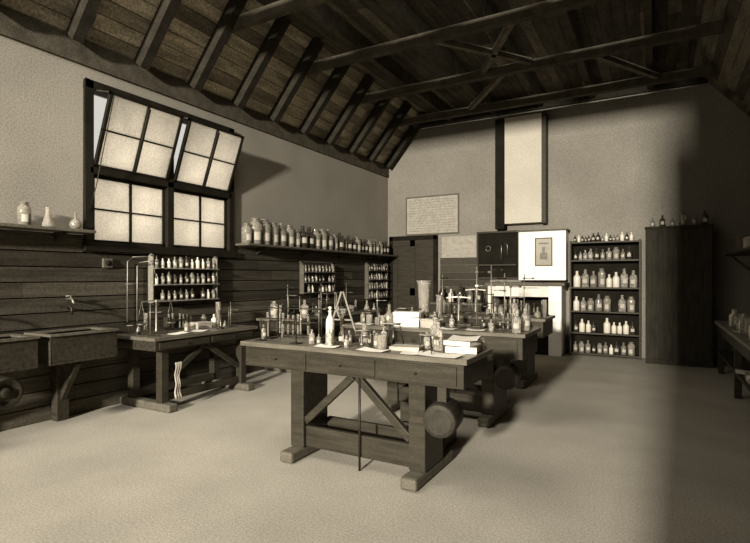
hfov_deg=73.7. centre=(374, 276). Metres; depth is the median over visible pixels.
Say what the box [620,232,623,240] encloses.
bottle
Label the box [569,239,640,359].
shelving
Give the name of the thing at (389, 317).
flask
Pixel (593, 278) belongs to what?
bottle
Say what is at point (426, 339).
bottle
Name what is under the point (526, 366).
table
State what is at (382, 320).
bottle
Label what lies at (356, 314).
table
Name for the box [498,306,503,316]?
jar
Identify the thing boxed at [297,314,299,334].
test tube
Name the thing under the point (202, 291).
bottle
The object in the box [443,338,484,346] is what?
book
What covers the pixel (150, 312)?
stand
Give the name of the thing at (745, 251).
shelf
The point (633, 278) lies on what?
bottle
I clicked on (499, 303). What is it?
test tube rack
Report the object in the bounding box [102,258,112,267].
wall switch
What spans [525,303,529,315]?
jar
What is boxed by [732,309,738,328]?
bottle
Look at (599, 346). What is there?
jar
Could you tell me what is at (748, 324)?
bottle
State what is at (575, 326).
bottle
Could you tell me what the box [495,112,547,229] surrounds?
window
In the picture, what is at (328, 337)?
bottle
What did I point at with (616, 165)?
wall
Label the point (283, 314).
test tube
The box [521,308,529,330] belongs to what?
bottle
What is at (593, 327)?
bottle
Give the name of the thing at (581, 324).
bottle
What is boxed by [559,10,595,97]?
joist
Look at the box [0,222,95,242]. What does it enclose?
wall shelf
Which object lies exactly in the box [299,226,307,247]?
bottle
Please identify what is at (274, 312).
bottle
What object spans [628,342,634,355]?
jar
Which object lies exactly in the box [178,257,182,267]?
jar
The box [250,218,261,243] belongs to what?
jar
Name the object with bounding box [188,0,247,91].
rafter
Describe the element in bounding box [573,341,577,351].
bottle
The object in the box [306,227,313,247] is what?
bottle
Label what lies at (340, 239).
bottle
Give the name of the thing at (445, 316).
balance scale
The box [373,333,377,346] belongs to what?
jar
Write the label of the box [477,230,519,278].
board
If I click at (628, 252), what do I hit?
bottle
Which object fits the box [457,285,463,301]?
bottle
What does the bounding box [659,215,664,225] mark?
bottle
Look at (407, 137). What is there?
rafter
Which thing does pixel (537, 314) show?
flask
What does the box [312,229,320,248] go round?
jar
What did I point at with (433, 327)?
bottle
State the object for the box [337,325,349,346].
burner
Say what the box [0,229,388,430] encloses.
wood paneling
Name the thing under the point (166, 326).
test tube rack
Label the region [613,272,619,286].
bottle
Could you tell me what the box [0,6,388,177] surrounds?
ceiling beam
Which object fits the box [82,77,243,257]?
window
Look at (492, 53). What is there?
brace
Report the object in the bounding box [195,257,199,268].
bottle
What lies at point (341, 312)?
stand
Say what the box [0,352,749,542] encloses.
floor
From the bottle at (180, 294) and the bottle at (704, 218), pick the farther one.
the bottle at (704, 218)
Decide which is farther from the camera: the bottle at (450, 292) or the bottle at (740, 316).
the bottle at (450, 292)
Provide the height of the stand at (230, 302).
0.310 m
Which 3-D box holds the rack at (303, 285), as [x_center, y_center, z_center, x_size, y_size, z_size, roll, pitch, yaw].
[-0.968,0.007,8.671,0.143,0.546,0.930,0,0,29]
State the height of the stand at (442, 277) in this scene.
0.558 m
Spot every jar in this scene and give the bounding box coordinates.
[17,201,30,224]
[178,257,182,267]
[184,322,188,331]
[189,273,194,283]
[200,314,206,320]
[201,274,204,283]
[211,289,214,297]
[241,223,251,242]
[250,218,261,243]
[260,219,270,244]
[269,222,278,244]
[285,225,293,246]
[294,229,299,246]
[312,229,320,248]
[319,229,326,248]
[332,234,337,249]
[354,237,360,251]
[360,312,364,322]
[366,240,371,252]
[371,240,374,252]
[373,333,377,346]
[378,242,382,253]
[443,298,445,312]
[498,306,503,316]
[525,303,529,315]
[579,341,583,351]
[587,298,593,310]
[597,343,602,352]
[598,268,605,286]
[603,296,610,311]
[613,247,619,259]
[627,297,634,311]
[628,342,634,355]
[678,213,686,224]
[740,313,749,335]
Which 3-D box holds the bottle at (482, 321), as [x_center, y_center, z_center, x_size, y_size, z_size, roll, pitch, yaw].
[1.084,0.457,5.037,0.053,0.126,0.053,0,0,-35]
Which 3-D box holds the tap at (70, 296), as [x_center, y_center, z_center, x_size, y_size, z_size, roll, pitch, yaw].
[-3.038,0.230,4.988,0.101,0.095,0.132,0,0,-26]
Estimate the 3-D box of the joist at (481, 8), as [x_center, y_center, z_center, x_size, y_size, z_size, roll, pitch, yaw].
[0.886,-3.337,5.433,0.090,0.235,9.140,0,0,29]
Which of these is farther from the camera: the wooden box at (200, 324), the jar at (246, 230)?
the jar at (246, 230)
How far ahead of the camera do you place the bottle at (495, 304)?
6.93 m
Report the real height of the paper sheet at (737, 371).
0.010 m
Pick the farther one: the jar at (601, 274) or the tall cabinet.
the jar at (601, 274)
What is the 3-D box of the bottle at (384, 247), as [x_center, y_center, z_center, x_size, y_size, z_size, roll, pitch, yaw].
[0.166,-0.605,10.553,0.130,0.270,0.132,0,0,-37]
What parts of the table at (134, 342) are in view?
leg, leg, drawer, leg, drawer, leg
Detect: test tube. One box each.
[282,313,284,333]
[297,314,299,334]
[307,316,308,334]
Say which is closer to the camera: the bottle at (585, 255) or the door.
the bottle at (585, 255)
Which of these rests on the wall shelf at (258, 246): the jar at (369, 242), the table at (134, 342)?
the jar at (369, 242)
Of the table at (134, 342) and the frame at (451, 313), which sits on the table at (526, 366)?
the frame at (451, 313)
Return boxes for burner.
[217,316,224,328]
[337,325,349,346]
[496,313,504,328]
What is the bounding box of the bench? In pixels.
[714,320,749,398]
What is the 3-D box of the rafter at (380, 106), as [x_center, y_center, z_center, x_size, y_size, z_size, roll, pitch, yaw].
[-0.081,-2.919,9.406,0.975,1.120,0.110,0,0,29]
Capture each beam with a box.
[232,0,331,31]
[307,0,609,74]
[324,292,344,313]
[359,19,724,104]
[398,64,712,126]
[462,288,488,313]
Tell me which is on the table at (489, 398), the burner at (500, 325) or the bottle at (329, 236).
the burner at (500, 325)
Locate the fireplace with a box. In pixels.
[485,228,569,355]
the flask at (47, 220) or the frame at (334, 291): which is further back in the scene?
the frame at (334, 291)
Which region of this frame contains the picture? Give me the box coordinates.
[535,237,552,265]
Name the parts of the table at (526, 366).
drawer, drawer, leg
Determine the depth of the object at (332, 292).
8.16 m
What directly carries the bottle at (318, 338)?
on the table at (434, 416)
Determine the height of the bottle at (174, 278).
0.118 m
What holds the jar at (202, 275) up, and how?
on the rack at (154, 290)
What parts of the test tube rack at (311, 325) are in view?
rail, board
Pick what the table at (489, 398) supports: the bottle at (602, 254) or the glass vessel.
the glass vessel
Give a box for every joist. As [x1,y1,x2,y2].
[301,3,452,120]
[377,0,495,113]
[465,0,542,105]
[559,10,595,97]
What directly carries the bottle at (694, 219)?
on the tall cabinet
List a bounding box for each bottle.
[154,256,158,267]
[154,274,158,283]
[160,273,164,283]
[160,290,164,299]
[166,271,171,283]
[173,257,176,267]
[173,274,176,283]
[173,290,176,299]
[178,288,182,299]
[179,274,182,283]
[184,256,188,267]
[184,273,188,283]
[184,289,188,299]
[190,259,193,267]
[190,288,193,298]
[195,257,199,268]
[195,273,199,283]
[201,259,204,268]
[201,288,204,298]
[206,258,209,268]
[206,272,209,283]
[206,289,209,298]
[211,272,215,283]
[211,314,216,326]
[261,325,266,338]
[271,301,277,317]
[279,223,286,245]
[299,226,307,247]
[301,300,307,317]
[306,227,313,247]
[309,329,314,343]
[317,334,320,344]
[325,329,332,345]
[326,229,332,249]
[326,306,333,343]
[337,233,343,250]
[339,326,345,343]
[342,236,346,250]
[344,336,348,347]
[346,236,351,251]
[347,330,351,343]
[351,237,356,251]
[360,239,363,252]
[363,239,367,252]
[368,331,373,345]
[375,239,378,253]
[380,315,384,325]
[382,242,385,253]
[384,241,388,254]
[424,332,429,348]
[430,317,437,346]
[433,322,442,350]
[438,287,444,299]
[448,289,453,301]
[449,315,453,326]
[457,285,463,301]
[467,288,472,302]
[478,287,481,302]
[480,316,484,328]
[489,320,493,331]
[492,299,496,313]
[511,299,517,314]
[512,311,520,332]
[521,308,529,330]
[540,304,542,316]
[573,251,577,259]
[573,271,580,286]
[573,296,579,310]
[573,320,577,331]
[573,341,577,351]
[579,319,584,331]
[580,297,585,310]
[582,269,588,286]
[583,250,587,259]
[585,340,590,352]
[586,321,590,331]
[588,249,592,259]
[590,271,596,286]
[591,322,595,332]
[592,343,595,352]
[594,248,598,259]
[595,294,602,310]
[596,232,599,240]
[600,249,604,259]
[603,342,607,353]
[604,318,610,332]
[606,248,611,259]
[606,274,611,286]
[609,345,612,353]
[611,322,616,333]
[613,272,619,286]
[614,341,619,354]
[617,323,621,333]
[618,295,625,311]
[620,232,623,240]
[620,249,624,258]
[620,269,627,287]
[621,342,625,354]
[623,321,628,333]
[626,247,631,258]
[629,270,636,287]
[630,322,635,334]
[650,218,654,226]
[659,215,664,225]
[670,218,674,225]
[691,215,696,224]
[701,210,708,224]
[729,309,734,326]
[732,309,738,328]
[736,314,741,330]
[746,319,749,337]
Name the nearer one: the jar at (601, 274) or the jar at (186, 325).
the jar at (186, 325)
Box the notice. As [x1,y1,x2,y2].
[442,235,475,257]
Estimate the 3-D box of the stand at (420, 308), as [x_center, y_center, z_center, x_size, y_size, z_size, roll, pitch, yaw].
[0.323,0.365,3.793,0.060,0.310,0.117,0,0,-30]
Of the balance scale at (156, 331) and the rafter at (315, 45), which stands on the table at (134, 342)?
the balance scale at (156, 331)
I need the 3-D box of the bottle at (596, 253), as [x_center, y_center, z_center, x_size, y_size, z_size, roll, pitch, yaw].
[3.902,-0.406,8.805,0.089,0.212,0.090,0,0,15]
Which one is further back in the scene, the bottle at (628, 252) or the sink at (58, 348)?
the bottle at (628, 252)
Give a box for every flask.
[41,207,54,226]
[69,213,81,228]
[313,306,318,315]
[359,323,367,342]
[364,300,369,309]
[383,304,393,322]
[534,307,540,317]
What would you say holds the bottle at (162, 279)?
on the rack at (154, 290)
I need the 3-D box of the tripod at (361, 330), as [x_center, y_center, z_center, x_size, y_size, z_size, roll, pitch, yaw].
[-0.091,0.456,3.688,0.109,0.124,0.105,0,0,29]
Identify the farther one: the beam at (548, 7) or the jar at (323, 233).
the jar at (323, 233)
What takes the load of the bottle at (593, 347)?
on the shelving at (610, 267)
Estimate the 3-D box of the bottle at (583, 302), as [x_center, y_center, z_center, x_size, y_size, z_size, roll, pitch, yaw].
[3.716,0.482,8.913,0.099,0.236,0.100,0,0,31]
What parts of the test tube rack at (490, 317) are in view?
rail, board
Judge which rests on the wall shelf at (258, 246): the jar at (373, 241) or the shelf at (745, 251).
the jar at (373, 241)
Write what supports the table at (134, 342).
on the floor
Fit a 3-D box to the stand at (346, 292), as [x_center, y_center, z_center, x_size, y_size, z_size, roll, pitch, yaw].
[-0.447,0.352,8.526,0.096,0.496,0.187,0,0,42]
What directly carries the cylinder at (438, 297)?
on the table at (489, 398)
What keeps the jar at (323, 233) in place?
on the wall shelf at (258, 246)
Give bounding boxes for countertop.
[430,301,487,311]
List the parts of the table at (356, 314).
drawer, drawer, drawer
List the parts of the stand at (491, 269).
rod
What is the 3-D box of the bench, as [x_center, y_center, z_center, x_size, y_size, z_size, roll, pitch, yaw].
[3.973,1.020,4.936,0.590,0.760,5.300,0,0,29]
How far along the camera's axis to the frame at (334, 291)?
8.64 m
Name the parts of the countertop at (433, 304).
cupboard door, cupboard door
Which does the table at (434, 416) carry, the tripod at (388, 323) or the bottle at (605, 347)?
the tripod at (388, 323)
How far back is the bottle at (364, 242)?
9.85 m
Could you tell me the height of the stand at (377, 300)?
0.372 m
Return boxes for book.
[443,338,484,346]
[444,344,482,354]
[745,371,749,380]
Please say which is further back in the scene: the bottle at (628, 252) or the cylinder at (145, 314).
the bottle at (628, 252)
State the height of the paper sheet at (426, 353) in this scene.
0.010 m
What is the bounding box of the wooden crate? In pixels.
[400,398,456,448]
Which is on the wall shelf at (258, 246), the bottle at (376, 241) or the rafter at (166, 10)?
the bottle at (376, 241)
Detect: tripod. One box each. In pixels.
[355,329,370,346]
[383,322,403,345]
[418,334,433,353]
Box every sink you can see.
[0,333,39,408]
[24,305,118,421]
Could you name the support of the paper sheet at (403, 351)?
on the table at (434, 416)
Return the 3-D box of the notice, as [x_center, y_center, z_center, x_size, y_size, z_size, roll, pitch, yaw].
[1.724,-0.620,10.292,0.740,0.440,0.005,0,0,29]
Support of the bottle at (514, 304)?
on the table at (526, 366)
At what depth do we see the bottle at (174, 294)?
6.05 m
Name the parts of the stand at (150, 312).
rod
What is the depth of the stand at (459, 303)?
5.06 m
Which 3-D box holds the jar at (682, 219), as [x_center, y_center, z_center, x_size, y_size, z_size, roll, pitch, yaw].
[4.938,-0.920,8.030,0.110,0.220,0.110,0,0,29]
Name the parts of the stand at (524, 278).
rod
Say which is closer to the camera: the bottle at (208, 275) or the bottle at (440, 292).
the bottle at (208, 275)
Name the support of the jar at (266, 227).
on the wall shelf at (258, 246)
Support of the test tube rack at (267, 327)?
on the table at (434, 416)
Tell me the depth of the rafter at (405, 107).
10.02 m
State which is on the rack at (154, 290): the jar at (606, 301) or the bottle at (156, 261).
the bottle at (156, 261)
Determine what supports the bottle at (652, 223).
on the tall cabinet
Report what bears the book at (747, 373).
on the bench
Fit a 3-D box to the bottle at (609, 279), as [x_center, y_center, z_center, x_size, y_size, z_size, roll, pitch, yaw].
[4.090,0.067,8.734,0.095,0.226,0.095,0,0,41]
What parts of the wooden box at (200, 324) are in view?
lid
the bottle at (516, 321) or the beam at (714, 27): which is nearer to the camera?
the bottle at (516, 321)
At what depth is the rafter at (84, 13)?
4.94 m
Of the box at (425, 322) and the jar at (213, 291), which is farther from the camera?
the jar at (213, 291)
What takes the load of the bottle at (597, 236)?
on the shelving at (610, 267)
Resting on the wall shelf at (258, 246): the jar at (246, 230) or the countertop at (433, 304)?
the jar at (246, 230)
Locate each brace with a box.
[435,24,531,73]
[469,76,504,109]
[594,55,658,78]
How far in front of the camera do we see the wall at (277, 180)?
5.18 m
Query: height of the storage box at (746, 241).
0.150 m
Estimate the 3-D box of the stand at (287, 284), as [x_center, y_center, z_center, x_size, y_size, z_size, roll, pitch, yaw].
[-1.198,0.352,7.168,0.187,0.496,0.096,0,0,20]
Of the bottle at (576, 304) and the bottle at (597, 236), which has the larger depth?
the bottle at (576, 304)
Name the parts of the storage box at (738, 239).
lid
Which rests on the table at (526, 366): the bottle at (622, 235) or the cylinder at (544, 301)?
the cylinder at (544, 301)
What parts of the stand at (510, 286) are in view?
rod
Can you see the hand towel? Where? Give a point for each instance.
(177, 392)
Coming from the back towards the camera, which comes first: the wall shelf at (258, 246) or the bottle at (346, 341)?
the wall shelf at (258, 246)
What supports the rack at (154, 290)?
attached to the wall at (277, 180)
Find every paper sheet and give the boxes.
[169,331,190,334]
[191,329,209,331]
[314,344,337,347]
[356,347,389,351]
[400,350,422,354]
[417,350,464,357]
[440,327,456,329]
[447,335,479,340]
[735,369,745,373]
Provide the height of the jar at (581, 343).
0.194 m
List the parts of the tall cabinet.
cupboard door, cornice, cupboard door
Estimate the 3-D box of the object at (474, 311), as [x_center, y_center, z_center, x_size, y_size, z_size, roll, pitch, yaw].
[1.428,0.340,7.112,0.392,0.360,0.162,0,0,24]
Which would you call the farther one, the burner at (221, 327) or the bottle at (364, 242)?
the bottle at (364, 242)
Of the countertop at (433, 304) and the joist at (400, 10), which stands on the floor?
the countertop at (433, 304)
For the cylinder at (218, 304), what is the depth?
6.40 m
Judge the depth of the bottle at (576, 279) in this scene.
8.94 m
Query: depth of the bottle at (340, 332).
3.84 m
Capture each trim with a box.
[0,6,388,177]
[419,77,707,128]
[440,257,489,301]
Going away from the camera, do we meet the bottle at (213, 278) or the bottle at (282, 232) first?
the bottle at (213, 278)
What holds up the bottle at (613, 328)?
on the shelving at (610, 267)
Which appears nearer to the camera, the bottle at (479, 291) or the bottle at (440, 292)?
the bottle at (479, 291)
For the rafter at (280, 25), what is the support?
attached to the ceiling
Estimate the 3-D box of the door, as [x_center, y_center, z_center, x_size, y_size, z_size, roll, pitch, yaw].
[0.808,0.257,10.754,1.142,2.286,0.100,0,0,29]
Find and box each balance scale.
[136,299,175,334]
[443,296,474,325]
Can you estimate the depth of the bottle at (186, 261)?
6.19 m
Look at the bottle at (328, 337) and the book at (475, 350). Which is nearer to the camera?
the book at (475, 350)
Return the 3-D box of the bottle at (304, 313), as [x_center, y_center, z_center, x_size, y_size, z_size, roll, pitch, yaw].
[-1.039,0.468,7.383,0.111,0.264,0.112,0,0,-1]
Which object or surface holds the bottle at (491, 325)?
on the table at (489, 398)
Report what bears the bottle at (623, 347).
on the shelving at (610, 267)
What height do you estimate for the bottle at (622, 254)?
0.185 m
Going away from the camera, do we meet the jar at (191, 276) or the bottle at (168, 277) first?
the bottle at (168, 277)
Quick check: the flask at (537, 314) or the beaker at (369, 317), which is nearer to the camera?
the beaker at (369, 317)
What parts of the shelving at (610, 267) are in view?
panel, panel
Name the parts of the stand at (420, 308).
rod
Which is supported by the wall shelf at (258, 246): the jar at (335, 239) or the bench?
the jar at (335, 239)
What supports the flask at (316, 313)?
on the table at (356, 314)
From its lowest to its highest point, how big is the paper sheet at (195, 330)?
0.010 m
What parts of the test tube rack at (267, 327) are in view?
cross rod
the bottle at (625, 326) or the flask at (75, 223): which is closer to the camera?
the flask at (75, 223)
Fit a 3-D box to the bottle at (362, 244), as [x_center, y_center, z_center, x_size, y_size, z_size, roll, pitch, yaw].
[-0.276,-0.605,9.784,0.130,0.270,0.132,0,0,-42]
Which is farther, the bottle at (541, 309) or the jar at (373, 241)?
the jar at (373, 241)
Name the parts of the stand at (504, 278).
rod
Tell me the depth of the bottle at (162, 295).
5.90 m
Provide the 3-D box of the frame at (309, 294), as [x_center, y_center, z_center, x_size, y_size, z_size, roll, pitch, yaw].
[-1.204,0.438,7.674,0.120,0.324,0.744,0,0,33]
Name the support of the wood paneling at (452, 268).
attached to the wall at (616, 165)
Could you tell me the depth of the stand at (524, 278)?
6.48 m
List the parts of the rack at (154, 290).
panel, panel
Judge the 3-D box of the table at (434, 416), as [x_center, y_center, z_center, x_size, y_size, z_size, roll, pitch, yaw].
[-0.121,0.890,3.836,1.908,1.020,0.690,0,0,29]
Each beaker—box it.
[366,314,372,322]
[375,317,380,324]
[377,334,386,349]
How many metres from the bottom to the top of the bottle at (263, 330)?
0.118 m
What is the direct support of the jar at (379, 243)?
on the wall shelf at (258, 246)
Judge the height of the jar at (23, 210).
0.220 m
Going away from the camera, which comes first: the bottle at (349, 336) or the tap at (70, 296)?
the bottle at (349, 336)
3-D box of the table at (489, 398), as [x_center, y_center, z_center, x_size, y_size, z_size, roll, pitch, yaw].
[0.669,0.960,5.314,1.980,0.880,0.840,0,0,29]
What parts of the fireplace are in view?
cornice, panel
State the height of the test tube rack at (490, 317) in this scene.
0.140 m
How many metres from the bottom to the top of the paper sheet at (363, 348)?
0.010 m
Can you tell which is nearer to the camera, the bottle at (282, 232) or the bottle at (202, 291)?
the bottle at (202, 291)
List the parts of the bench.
leg, leg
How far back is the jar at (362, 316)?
5.70 m
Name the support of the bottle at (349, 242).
on the wall shelf at (258, 246)
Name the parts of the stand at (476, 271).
rod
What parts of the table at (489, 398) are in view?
drawer, leg, drawer, leg, drawer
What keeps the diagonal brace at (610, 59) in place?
attached to the beam at (714, 27)
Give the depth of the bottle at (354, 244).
9.46 m
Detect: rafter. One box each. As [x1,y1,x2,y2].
[66,0,100,43]
[134,0,181,69]
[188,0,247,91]
[232,16,290,108]
[268,37,323,122]
[299,64,350,134]
[325,74,374,145]
[348,88,391,153]
[367,101,411,161]
[384,112,423,168]
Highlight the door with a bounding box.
[389,235,437,312]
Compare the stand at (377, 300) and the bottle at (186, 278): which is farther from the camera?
the bottle at (186, 278)
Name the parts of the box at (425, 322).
lid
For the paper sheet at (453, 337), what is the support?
on the book at (479, 341)
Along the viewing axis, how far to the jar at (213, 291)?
6.57 m
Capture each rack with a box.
[148,254,219,302]
[164,315,191,329]
[276,317,315,337]
[299,261,336,293]
[364,261,389,298]
[489,316,521,331]
[498,302,525,314]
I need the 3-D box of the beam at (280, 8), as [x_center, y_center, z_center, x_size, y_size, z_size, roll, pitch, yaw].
[0.540,-3.105,4.870,5.310,0.130,0.100,0,0,29]
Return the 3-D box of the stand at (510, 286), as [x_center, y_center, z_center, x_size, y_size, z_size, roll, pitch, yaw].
[1.431,0.287,5.052,0.176,0.465,0.090,0,0,6]
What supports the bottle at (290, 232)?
on the wall shelf at (258, 246)
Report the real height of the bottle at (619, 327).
0.191 m
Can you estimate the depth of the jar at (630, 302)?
8.49 m
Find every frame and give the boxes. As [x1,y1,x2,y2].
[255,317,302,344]
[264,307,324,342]
[278,294,312,317]
[318,291,345,312]
[447,293,497,315]
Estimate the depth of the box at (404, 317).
5.23 m
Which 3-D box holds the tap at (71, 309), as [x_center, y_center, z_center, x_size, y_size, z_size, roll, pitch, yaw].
[-3.030,0.320,4.915,0.192,0.100,0.022,0,0,29]
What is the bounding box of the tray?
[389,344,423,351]
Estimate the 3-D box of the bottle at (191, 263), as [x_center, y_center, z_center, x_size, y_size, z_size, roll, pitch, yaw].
[-2.301,-0.164,6.290,0.044,0.115,0.044,0,0,41]
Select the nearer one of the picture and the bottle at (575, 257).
the bottle at (575, 257)
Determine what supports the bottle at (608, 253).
on the shelving at (610, 267)
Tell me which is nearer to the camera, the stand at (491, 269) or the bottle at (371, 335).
the bottle at (371, 335)
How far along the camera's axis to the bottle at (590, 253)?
8.83 m
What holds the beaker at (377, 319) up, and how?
on the table at (489, 398)
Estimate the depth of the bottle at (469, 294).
9.80 m
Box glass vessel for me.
[417,280,430,317]
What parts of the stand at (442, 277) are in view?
rod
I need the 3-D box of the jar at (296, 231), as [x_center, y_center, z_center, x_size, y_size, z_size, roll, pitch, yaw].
[-1.264,-0.615,7.996,0.145,0.290,0.145,0,0,-38]
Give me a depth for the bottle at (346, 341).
3.67 m
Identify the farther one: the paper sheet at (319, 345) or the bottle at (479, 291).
the bottle at (479, 291)
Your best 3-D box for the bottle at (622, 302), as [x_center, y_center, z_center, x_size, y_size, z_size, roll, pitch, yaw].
[4.268,0.455,8.633,0.122,0.290,0.123,0,0,23]
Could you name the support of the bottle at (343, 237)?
on the wall shelf at (258, 246)
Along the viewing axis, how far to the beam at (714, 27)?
7.08 m
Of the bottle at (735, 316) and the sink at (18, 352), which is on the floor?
the sink at (18, 352)
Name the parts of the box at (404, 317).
lid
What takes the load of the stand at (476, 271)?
on the table at (489, 398)
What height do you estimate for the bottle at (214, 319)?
0.160 m
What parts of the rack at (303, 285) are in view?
panel, rail, panel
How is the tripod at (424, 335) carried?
on the paper sheet at (426, 353)
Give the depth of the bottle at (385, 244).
10.64 m
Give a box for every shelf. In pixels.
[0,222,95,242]
[235,243,397,259]
[717,350,749,391]
[725,246,749,270]
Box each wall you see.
[0,35,387,258]
[388,65,749,363]
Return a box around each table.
[117,324,257,412]
[240,327,492,491]
[256,309,381,372]
[343,320,540,427]
[429,311,554,388]
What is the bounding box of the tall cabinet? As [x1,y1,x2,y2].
[645,224,714,367]
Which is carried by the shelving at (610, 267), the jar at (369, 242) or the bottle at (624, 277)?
the bottle at (624, 277)
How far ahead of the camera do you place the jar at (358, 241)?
9.60 m
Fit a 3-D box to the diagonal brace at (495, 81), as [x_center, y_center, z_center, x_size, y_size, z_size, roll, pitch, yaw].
[1.877,-3.130,8.421,0.070,0.080,1.688,0,0,-7]
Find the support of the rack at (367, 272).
attached to the wall at (277, 180)
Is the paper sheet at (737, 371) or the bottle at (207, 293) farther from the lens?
the bottle at (207, 293)
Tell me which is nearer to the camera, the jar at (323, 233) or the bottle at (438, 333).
the bottle at (438, 333)
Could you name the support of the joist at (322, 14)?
attached to the ceiling
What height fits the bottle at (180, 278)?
0.117 m
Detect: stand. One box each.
[147,301,160,336]
[229,302,236,326]
[285,284,297,318]
[322,291,358,341]
[345,283,352,312]
[376,290,386,316]
[412,305,421,344]
[441,274,447,314]
[455,292,466,328]
[472,266,495,327]
[487,265,506,314]
[493,273,509,326]
[509,282,524,328]
[523,274,533,316]
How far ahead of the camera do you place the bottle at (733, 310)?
6.45 m
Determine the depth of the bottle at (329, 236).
8.74 m
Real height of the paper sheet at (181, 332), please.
0.010 m
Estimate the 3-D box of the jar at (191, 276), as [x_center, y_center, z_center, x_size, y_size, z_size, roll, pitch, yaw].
[-2.300,0.016,6.290,0.065,0.142,0.065,0,0,44]
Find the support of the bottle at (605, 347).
on the shelving at (610, 267)
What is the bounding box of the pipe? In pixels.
[125,256,156,321]
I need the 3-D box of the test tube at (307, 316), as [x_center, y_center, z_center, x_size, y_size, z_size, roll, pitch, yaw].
[-0.573,0.419,4.295,0.024,0.166,0.023,0,0,29]
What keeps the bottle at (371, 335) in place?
on the table at (434, 416)
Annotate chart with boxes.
[406,193,458,235]
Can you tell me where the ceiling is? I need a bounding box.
[0,0,749,163]
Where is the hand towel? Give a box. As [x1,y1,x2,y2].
[174,361,181,398]
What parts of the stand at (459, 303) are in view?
rod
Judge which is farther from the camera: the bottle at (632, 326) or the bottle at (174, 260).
the bottle at (632, 326)
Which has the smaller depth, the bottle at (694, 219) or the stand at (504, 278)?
the stand at (504, 278)
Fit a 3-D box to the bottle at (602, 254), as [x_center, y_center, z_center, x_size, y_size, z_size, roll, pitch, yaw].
[4.005,-0.394,8.790,0.079,0.188,0.080,0,0,30]
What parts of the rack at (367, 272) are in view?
panel, panel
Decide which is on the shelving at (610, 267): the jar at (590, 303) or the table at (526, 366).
the jar at (590, 303)
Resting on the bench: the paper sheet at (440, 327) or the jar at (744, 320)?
the jar at (744, 320)
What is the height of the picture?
0.520 m
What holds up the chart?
attached to the wall at (616, 165)
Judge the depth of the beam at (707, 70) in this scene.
8.46 m
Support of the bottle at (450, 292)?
on the countertop at (433, 304)
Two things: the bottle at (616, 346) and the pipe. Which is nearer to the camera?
the pipe
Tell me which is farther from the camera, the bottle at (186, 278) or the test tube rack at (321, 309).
the bottle at (186, 278)
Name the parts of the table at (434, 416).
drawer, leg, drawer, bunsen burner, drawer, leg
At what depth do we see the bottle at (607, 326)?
8.70 m
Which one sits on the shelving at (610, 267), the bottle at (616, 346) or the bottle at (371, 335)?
the bottle at (616, 346)
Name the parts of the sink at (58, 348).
leg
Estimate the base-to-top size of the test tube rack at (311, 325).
0.161 m
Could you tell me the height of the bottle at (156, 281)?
0.122 m
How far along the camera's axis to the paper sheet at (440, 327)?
5.01 m
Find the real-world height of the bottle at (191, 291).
0.143 m
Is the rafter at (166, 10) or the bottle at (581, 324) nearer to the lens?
the rafter at (166, 10)
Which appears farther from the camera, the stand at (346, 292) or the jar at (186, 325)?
the stand at (346, 292)
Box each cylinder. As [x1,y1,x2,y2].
[144,313,147,330]
[216,302,220,325]
[436,295,442,318]
[543,300,546,316]
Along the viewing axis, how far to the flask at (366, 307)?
9.13 m
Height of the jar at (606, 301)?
0.273 m
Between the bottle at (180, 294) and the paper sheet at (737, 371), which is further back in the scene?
the bottle at (180, 294)
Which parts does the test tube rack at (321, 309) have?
cross rod, cross rod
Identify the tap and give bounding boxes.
[60,305,72,314]
[65,295,75,304]
[355,332,367,344]
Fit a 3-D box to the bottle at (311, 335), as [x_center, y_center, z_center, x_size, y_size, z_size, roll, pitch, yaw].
[-0.493,0.465,3.901,0.047,0.111,0.047,0,0,-17]
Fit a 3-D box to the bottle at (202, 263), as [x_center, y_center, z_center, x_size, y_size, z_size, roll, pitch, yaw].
[-2.216,-0.168,6.440,0.048,0.123,0.048,0,0,-26]
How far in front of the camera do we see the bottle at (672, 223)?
8.08 m
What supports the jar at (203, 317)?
on the table at (134, 342)
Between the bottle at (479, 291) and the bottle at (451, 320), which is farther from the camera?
the bottle at (479, 291)
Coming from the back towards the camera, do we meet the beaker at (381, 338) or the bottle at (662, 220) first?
the bottle at (662, 220)
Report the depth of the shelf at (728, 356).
6.18 m
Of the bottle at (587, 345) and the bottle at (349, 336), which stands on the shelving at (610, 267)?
the bottle at (587, 345)
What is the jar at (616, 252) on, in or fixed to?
on the shelving at (610, 267)
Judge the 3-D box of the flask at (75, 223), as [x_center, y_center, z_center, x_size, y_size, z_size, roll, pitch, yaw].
[-2.982,-0.555,4.980,0.109,0.170,0.109,0,0,29]
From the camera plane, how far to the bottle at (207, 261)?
6.49 m
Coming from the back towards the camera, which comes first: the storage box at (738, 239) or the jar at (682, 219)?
the jar at (682, 219)
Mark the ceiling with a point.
(120, 27)
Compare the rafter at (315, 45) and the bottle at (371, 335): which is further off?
the rafter at (315, 45)
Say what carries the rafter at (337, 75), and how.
attached to the ceiling
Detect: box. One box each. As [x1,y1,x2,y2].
[190,321,212,328]
[393,311,423,326]
[419,318,439,327]
[735,234,749,250]
[743,236,749,247]

